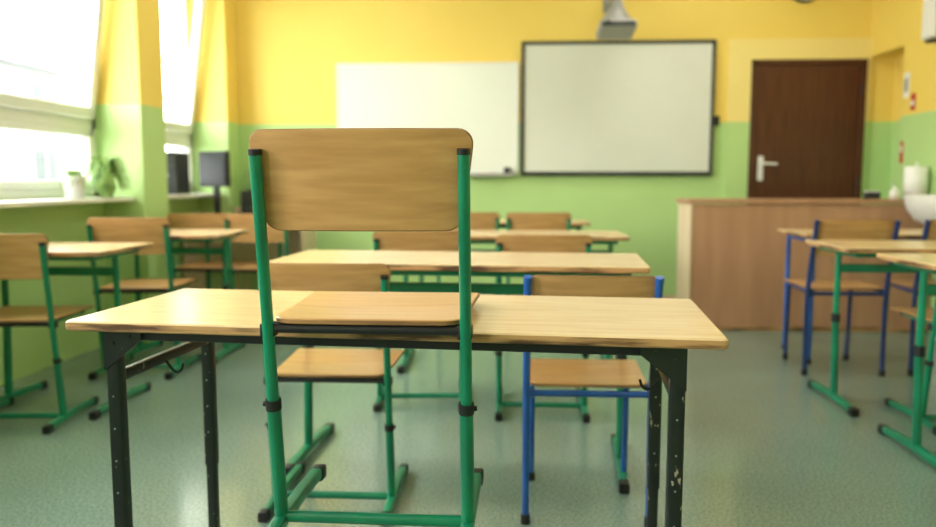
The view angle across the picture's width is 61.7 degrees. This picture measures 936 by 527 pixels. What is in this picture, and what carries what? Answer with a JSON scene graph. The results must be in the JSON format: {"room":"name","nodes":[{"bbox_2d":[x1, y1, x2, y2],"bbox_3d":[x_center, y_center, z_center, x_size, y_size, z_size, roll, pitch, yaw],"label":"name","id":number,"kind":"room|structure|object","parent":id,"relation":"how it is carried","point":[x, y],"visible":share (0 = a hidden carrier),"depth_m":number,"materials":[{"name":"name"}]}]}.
{"room":"classroom","nodes":[
{"label":"classroom","id":0,"kind":"room"},
{"bbox_2d":[0,0,243,385],"bbox_3d":[-2.489,-0.728,2.131,0.520,3.100,9.300,0,6,3],"label":"wall","id":1,"kind":"structure","parent":0,"point":[130,109],"depth_m":5.00,"materials":[{"name":"green paint"}]},
{"bbox_2d":[0,0,104,199],"bbox_3d":[-2.349,-1.208,3.960,0.306,1.770,1.950,0,6,3],"label":"window","id":2,"kind":"structure","parent":1,"relation":"in","point":[88,15],"depth_m":4.76,"materials":[{"name":"plastic"}]},
{"bbox_2d":[0,197,134,207],"bbox_3d":[-2.317,-0.312,4.053,0.270,0.028,1.948,0,6,3],"label":"windowsill","id":3,"kind":"structure","parent":1,"relation":"attached to","point":[85,200],"depth_m":4.23,"materials":[{"name":"plastic"}]},
{"bbox_2d":[55,169,90,198],"bbox_3d":[-2.239,-0.453,4.450,0.175,0.167,0.174,0,6,3],"label":"spider plant","id":4,"kind":"object","parent":3,"relation":"on","point":[73,184],"visible":1,"depth_m":4.41,"materials":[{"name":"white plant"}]},
{"bbox_2d":[82,156,132,196],"bbox_3d":[-2.188,-0.526,4.741,0.302,0.251,0.311,0,6,3],"label":"spider plant","id":5,"kind":"object","parent":3,"relation":"on","point":[104,171],"visible":0.98,"depth_m":4.71,"materials":[{"name":"green plant"}]},
{"bbox_2d":[165,0,205,192],"bbox_3d":[-2.240,-1.409,5.857,0.306,1.770,1.170,0,6,3],"label":"window","id":6,"kind":"structure","parent":1,"relation":"in","point":[188,69],"depth_m":6.34,"materials":[{"name":"plastic"}]},
{"bbox_2d":[168,193,221,198],"bbox_3d":[-2.208,-0.513,5.950,0.270,0.028,1.168,0,6,3],"label":"windowsill","id":7,"kind":"structure","parent":1,"relation":"attached to","point":[191,195],"depth_m":5.91,"materials":[{"name":"plastic"}]},
{"bbox_2d":[166,152,189,194],"bbox_3d":[-2.189,-0.670,5.833,0.150,0.310,0.226,0,6,3],"label":"computer tower","id":8,"kind":"object","parent":7,"relation":"on","point":[178,176],"visible":0.61,"depth_m":5.74,"materials":[{"name":"plastic"}]},
{"bbox_2d":[0,330,935,526],"bbox_3d":[0.356,0.890,2.139,6.320,0.120,9.700,0,6,3],"label":"floor","id":9,"kind":"structure","parent":0,"point":[763,447],"depth_m":3.14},
{"bbox_2d":[0,234,98,433],"bbox_3d":[-1.957,0.270,3.466,0.435,0.832,0.521,0,6,-2],"label":"chair","id":10,"kind":"object","parent":9,"relation":"on","point":[22,256],"visible":1,"depth_m":3.30,"materials":[{"name":"brown wood"}]},
{"bbox_2d":[0,242,152,419],"bbox_3d":[-1.906,0.291,3.686,0.680,0.745,0.526,0,6,3],"label":"school desk","id":11,"kind":"object","parent":9,"relation":"on","point":[57,251],"visible":0.63,"depth_m":3.65,"materials":[{"name":"laminate"}]},
{"bbox_2d":[86,217,200,379],"bbox_3d":[-1.791,0.162,4.375,0.447,0.856,0.536,0,6,0],"label":"chair","id":12,"kind":"object","parent":9,"relation":"on","point":[156,231],"visible":0.81,"depth_m":4.15,"materials":[{"name":"brown wood"}]},
{"bbox_2d":[125,229,248,362],"bbox_3d":[-1.726,0.180,4.731,0.680,0.745,0.526,0,6,3],"label":"school desk","id":13,"kind":"object","parent":9,"relation":"on","point":[176,235],"visible":0.55,"depth_m":4.69,"materials":[{"name":"laminate"}]},
{"bbox_2d":[167,213,247,290],"bbox_3d":[-1.793,0.058,5.470,0.435,0.832,0.521,0,6,3],"label":"chair","id":14,"kind":"object","parent":9,"relation":"on","point":[177,220],"visible":0.55,"depth_m":5.24,"materials":[{"name":"brown wood"}]},
{"bbox_2d":[234,207,248,289],"bbox_3d":[-1.822,-0.068,6.705,0.260,0.825,0.240,0,6,3],"label":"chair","id":15,"kind":"object","parent":9,"relation":"on","point":[236,209],"visible":0.2,"depth_m":6.63,"materials":[{"name":"green metal"}]},
{"bbox_2d":[243,167,250,189],"bbox_3d":[-1.829,-0.653,6.635,0.175,0.351,0.184,-1,6,-13],"label":"spider plant","id":16,"kind":"object","parent":15,"relation":"on","point":[248,184],"visible":0.2,"depth_m":6.59,"materials":[{"name":"green plant"}]},
{"bbox_2d":[205,242,281,288],"bbox_3d":[-1.637,0.074,5.742,0.680,0.745,0.526,0,6,3],"label":"school desk","id":17,"kind":"object","parent":9,"relation":"on","point":[208,274],"visible":0.02,"depth_m":5.73,"materials":[{"name":"metal"}]},
{"bbox_2d":[183,231,315,288],"bbox_3d":[-1.754,0.004,6.326,0.980,0.760,0.440,0,6,3],"label":"computer desk","id":18,"kind":"object","parent":9,"relation":"on","point":[298,241],"visible":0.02,"depth_m":6.42,"materials":[{"name":"brown wood"}]},
{"bbox_2d":[198,151,230,212],"bbox_3d":[-2.007,-0.627,6.213,0.400,0.520,0.180,5,8,41],"label":"computer monitor","id":19,"kind":"object","parent":18,"relation":"on","point":[214,166],"visible":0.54,"depth_m":6.18,"materials":[{"name":"plastic"}]},
{"bbox_2d":[240,189,252,213],"bbox_3d":[-1.640,-0.490,6.335,0.340,0.220,0.205,0,6,3],"label":"printer","id":20,"kind":"object","parent":18,"relation":"on","point":[246,195],"visible":0.34,"depth_m":6.24,"materials":[{"name":"plastic"}]},
{"bbox_2d":[224,214,288,288],"bbox_3d":[-1.386,0.065,5.407,0.435,0.832,0.521,0,6,3],"label":"chair","id":21,"kind":"object","parent":9,"relation":"on","point":[232,221],"visible":0.35,"depth_m":5.19,"materials":[{"name":"brown wood"}]},
{"bbox_2d":[257,263,408,525],"bbox_3d":[-0.430,0.377,2.611,0.418,0.801,0.501,0,6,3],"label":"chair","id":22,"kind":"object","parent":9,"relation":"on","point":[317,365],"visible":0.73,"depth_m":2.46,"materials":[{"name":"brown wood"}]},
{"bbox_2d":[248,128,483,526],"bbox_3d":[-0.180,0.135,1.619,0.414,0.793,0.496,0,6,4],"label":"chair","id":23,"kind":"object","parent":9,"relation":"on","point":[303,179],"visible":1,"depth_m":1.42,"materials":[{"name":"brown wood"}]},
{"bbox_2d":[65,289,728,526],"bbox_3d":[-0.143,0.482,1.802,1.320,0.763,0.500,1,6,8],"label":"school desk","id":24,"kind":"object","parent":9,"relation":"on","point":[662,331],"visible":0.92,"depth_m":1.63,"materials":[{"name":"laminate"}]},
{"bbox_2d":[373,231,460,411],"bbox_3d":[-0.224,0.240,3.786,0.431,0.824,0.516,0,6,-1],"label":"chair","id":25,"kind":"object","parent":9,"relation":"on","point":[382,240],"visible":0.23,"depth_m":3.55,"materials":[{"name":"brown wood"}]},
{"bbox_2d":[269,250,649,493],"bbox_3d":[-0.026,0.359,2.930,1.320,0.768,0.526,1,6,7],"label":"school desk","id":26,"kind":"object","parent":9,"relation":"on","point":[418,263],"visible":0.62,"depth_m":2.85,"materials":[{"name":"laminate"}]},
{"bbox_2d":[437,212,499,282],"bbox_3d":[0.009,0.057,5.447,0.439,0.840,0.526,0,6,3],"label":"chair","id":27,"kind":"object","parent":9,"relation":"on","point":[479,220],"visible":0.06,"depth_m":5.20,"materials":[{"name":"brown wood"}]},
{"bbox_2d":[419,219,590,281],"bbox_3d":[0.231,0.059,5.835,1.300,0.755,0.526,0,6,3],"label":"school desk","id":28,"kind":"object","parent":9,"relation":"on","point":[577,224],"visible":0.15,"depth_m":5.57,"materials":[{"name":"laminate"}]},
{"bbox_2d":[397,230,629,373],"bbox_3d":[0.223,0.203,4.471,1.300,0.755,0.526,0,6,3],"label":"school desk","id":29,"kind":"object","parent":9,"relation":"on","point":[610,238],"visible":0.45,"depth_m":4.39,"materials":[{"name":"laminate"}]},
{"bbox_2d":[506,212,570,283],"bbox_3d":[0.477,0.062,5.401,0.439,0.840,0.526,0,6,3],"label":"chair","id":30,"kind":"object","parent":9,"relation":"on","point":[515,221],"visible":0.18,"depth_m":5.16,"materials":[{"name":"brown wood"}]},
{"bbox_2d":[495,234,591,422],"bbox_3d":[0.340,0.261,3.634,0.426,0.817,0.511,0,6,3],"label":"chair","id":31,"kind":"object","parent":9,"relation":"on","point":[504,242],"visible":0.34,"depth_m":3.40,"materials":[{"name":"brown wood"}]},
{"bbox_2d":[521,275,664,526],"bbox_3d":[0.372,0.399,2.506,0.404,0.779,0.465,0,6,3],"label":"chair","id":32,"kind":"object","parent":9,"relation":"on","point":[587,373],"visible":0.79,"depth_m":2.37,"materials":[{"name":"brown wood"}]},
{"bbox_2d":[675,198,929,331],"bbox_3d":[2.377,-0.003,5.645,1.685,0.918,0.420,0,6,3],"label":"desk","id":33,"kind":"object","parent":9,"relation":"on","point":[731,252],"depth_m":5.47,"materials":[{"name":"laminate"}]},
{"bbox_2d":[863,191,880,198],"bbox_3d":[2.885,-0.490,5.604,0.100,0.058,0.060,0,6,3],"label":"tissue box","id":34,"kind":"object","parent":33,"relation":"on","point":[866,194],"visible":0.99,"depth_m":5.58,"materials":[{"name":"plastic"}]},
{"bbox_2d":[889,184,899,198],"bbox_3d":[2.978,-0.500,5.477,0.064,0.105,0.064,0,6,3],"label":"soap bottle","id":35,"kind":"object","parent":33,"relation":"on","point":[894,193],"visible":1,"depth_m":5.46,"materials":[{"name":"white plastic"}]},
{"bbox_2d":[901,162,928,198],"bbox_3d":[3.129,-0.578,5.480,0.170,0.258,0.170,0,6,3],"label":"paper towel roll","id":36,"kind":"object","parent":33,"relation":"on","point":[915,182],"visible":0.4,"depth_m":5.42,"materials":[{"name":"white paper"}]},
{"bbox_2d":[782,219,900,376],"bbox_3d":[2.039,0.168,4.357,0.440,0.849,0.507,0,6,3],"label":"chair","id":37,"kind":"object","parent":9,"relation":"on","point":[824,229],"visible":0.81,"depth_m":4.20,"materials":[{"name":"blue metal"}]},
{"bbox_2d":[777,229,922,363],"bbox_3d":[2.487,0.187,4.651,1.150,0.750,0.500,0,6,3],"label":"school desk","id":38,"kind":"object","parent":9,"relation":"on","point":[799,234],"visible":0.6,"depth_m":4.55,"materials":[{"name":"metal"}]},
{"bbox_2d":[805,240,935,416],"bbox_3d":[2.271,0.286,3.687,1.200,0.755,0.526,0,6,3],"label":"school desk","id":39,"kind":"object","parent":9,"relation":"on","point":[853,248],"visible":0.98,"depth_m":3.67,"materials":[{"name":"laminate"}]},
{"bbox_2d":[876,253,935,468],"bbox_3d":[2.249,0.363,2.961,1.200,0.755,0.526,0,6,3],"label":"school desk","id":40,"kind":"object","parent":9,"relation":"on","point":[925,263],"visible":1,"depth_m":2.98,"materials":[{"name":"metal"}]},
{"bbox_2d":[882,219,935,375],"bbox_3d":[2.610,0.170,4.345,0.440,0.849,0.507,0,6,3],"label":"chair","id":41,"kind":"object","parent":9,"relation":"on","point":[929,229],"visible":0.57,"depth_m":4.22,"materials":[{"name":"blue metal"}]},
{"bbox_2d":[885,296,935,434],"bbox_3d":[2.156,0.278,3.432,0.431,0.824,0.516,0,6,3],"label":"chair","id":42,"kind":"object","parent":9,"relation":"on","point":[911,313],"visible":0.85,"depth_m":3.34,"materials":[{"name":"green metal"}]},
{"bbox_2d":[235,0,895,294],"bbox_3d":[0.613,-1.210,6.686,6.250,3.100,0.200,0,6,3],"label":"wall","id":43,"kind":"structure","parent":0,"point":[289,51],"depth_m":6.59,"materials":[{"name":"yellow paint"}]},
{"bbox_2d":[336,62,518,173],"bbox_3d":[-0.344,-1.221,6.625,1.538,0.929,0.024,0,6,3],"label":"whiteboard","id":44,"kind":"object","parent":43,"relation":"attached to","point":[481,99],"visible":0.79,"depth_m":6.60,"materials":[{"name":"plastic"}]},
{"bbox_2d":[470,167,512,175],"bbox_3d":[0.170,-0.772,6.611,0.420,0.075,0.088,0,6,3],"label":"marker tray","id":45,"kind":"object","parent":44,"relation":"attached to","point":[507,170],"visible":0.83,"depth_m":6.57,"materials":[{"name":"grey plastic"}]},
{"bbox_2d":[480,294,675,298],"bbox_3d":[0.087,0.300,6.768,4.110,0.080,0.015,0,6,3],"label":"baseboard","id":46,"kind":"structure","parent":43,"relation":"attached to","point":[664,296],"depth_m":6.67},
{"bbox_2d":[596,0,637,39],"bbox_3d":[1.154,-1.987,6.169,0.290,0.446,0.598,0,6,3],"label":"projector","id":47,"kind":"object","parent":43,"relation":"attached to","point":[616,24],"visible":1,"depth_m":5.99,"materials":[{"name":"grey plastic"}]},
{"bbox_2d":[521,39,719,175],"bbox_3d":[1.262,-1.285,6.513,1.635,1.105,0.046,0,6,3],"label":"whiteboard","id":48,"kind":"object","parent":43,"relation":"attached to","point":[604,107],"visible":1,"depth_m":6.50,"materials":[{"name":"ceramic"}]},
{"bbox_2d":[723,37,872,204],"bbox_3d":[2.708,-0.738,6.500,1.140,2.200,0.030,0,6,3],"label":"trim","id":49,"kind":"structure","parent":43,"relation":"attached to","point":[741,52],"depth_m":6.42,"materials":[{"name":"yellow paint"}]},
{"bbox_2d":[796,0,811,2],"bbox_3d":[2.727,-2.244,6.330,0.260,0.260,0.047,0,6,3],"label":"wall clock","id":50,"kind":"object","parent":43,"relation":"attached to","point":[801,1],"visible":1,"depth_m":6.33,"materials":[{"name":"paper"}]},
{"bbox_2d":[747,59,867,204],"bbox_3d":[2.778,-0.649,6.468,0.915,2.030,0.101,0,6,3],"label":"door","id":51,"kind":"structure","parent":43,"relation":"in","point":[806,131],"depth_m":6.43,"materials":[{"name":"brown wood"}]},
{"bbox_2d":[872,0,935,331],"bbox_3d":[3.212,-0.694,1.807,0.400,3.100,9.300,0,6,3],"label":"wall","id":52,"kind":"structure","parent":0,"point":[896,24],"depth_m":5.76,"materials":[{"name":"yellow paint"}]},
{"bbox_2d":[899,141,903,162],"bbox_3d":[3.238,-0.831,5.860,0.007,0.160,0.040,0,6,3],"label":"exit sign","id":53,"kind":"object","parent":52,"relation":"attached to","point":[902,142],"visible":1,"depth_m":5.85,"materials":[{"name":"paper"}]},
{"bbox_2d":[903,72,909,97],"bbox_3d":[3.237,-1.316,5.789,0.007,0.180,0.080,0,6,3],"label":"poster","id":54,"kind":"object","parent":52,"relation":"attached to","point":[906,75],"visible":1,"depth_m":5.78,"materials":[{"name":"paper"}]},
{"bbox_2d":[910,93,915,109],"bbox_3d":[3.231,-1.176,5.693,0.007,0.120,0.060,0,6,3],"label":"fire sign","id":55,"kind":"object","parent":52,"relation":"attached to","point":[913,95],"visible":1,"depth_m":5.68,"materials":[{"name":"plastic"}]},
{"bbox_2d":[904,195,935,223],"bbox_3d":[3.029,-0.012,5.103,0.320,1.050,0.460,0,6,3],"label":"basin","id":56,"kind":"object","parent":52,"relation":"attached to","point":[921,208],"visible":0.76,"depth_m":5.00,"materials":[{"name":"white ceramic"}]},
{"bbox_2d":[921,0,935,42],"bbox_3d":[3.154,-1.655,5.284,0.119,0.320,0.160,0,6,3],"label":"paper towel dispenser","id":57,"kind":"object","parent":52,"relation":"attached to","point":[928,32],"visible":1,"depth_m":5.27,"materials":[{"name":"white plastic"}]},
{"label":"outside","id":58,"kind":"structure","parent":0,"visible":0},
{"bbox_3d":[-30.838,2.888,12.150,57.080,0.200,100.000,0,6,3],"label":"ground","id":59,"kind":"structure","parent":58,"visible":0},
{"bbox_2d":[0,56,164,180],"bbox_3d":[-23.761,-2.704,22.231,10.600,8.800,46.600,0,6,3],"label":"facade","id":60,"kind":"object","parent":59,"relation":"on","point":[24,156],"visible":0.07,"depth_m":32.41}
]}

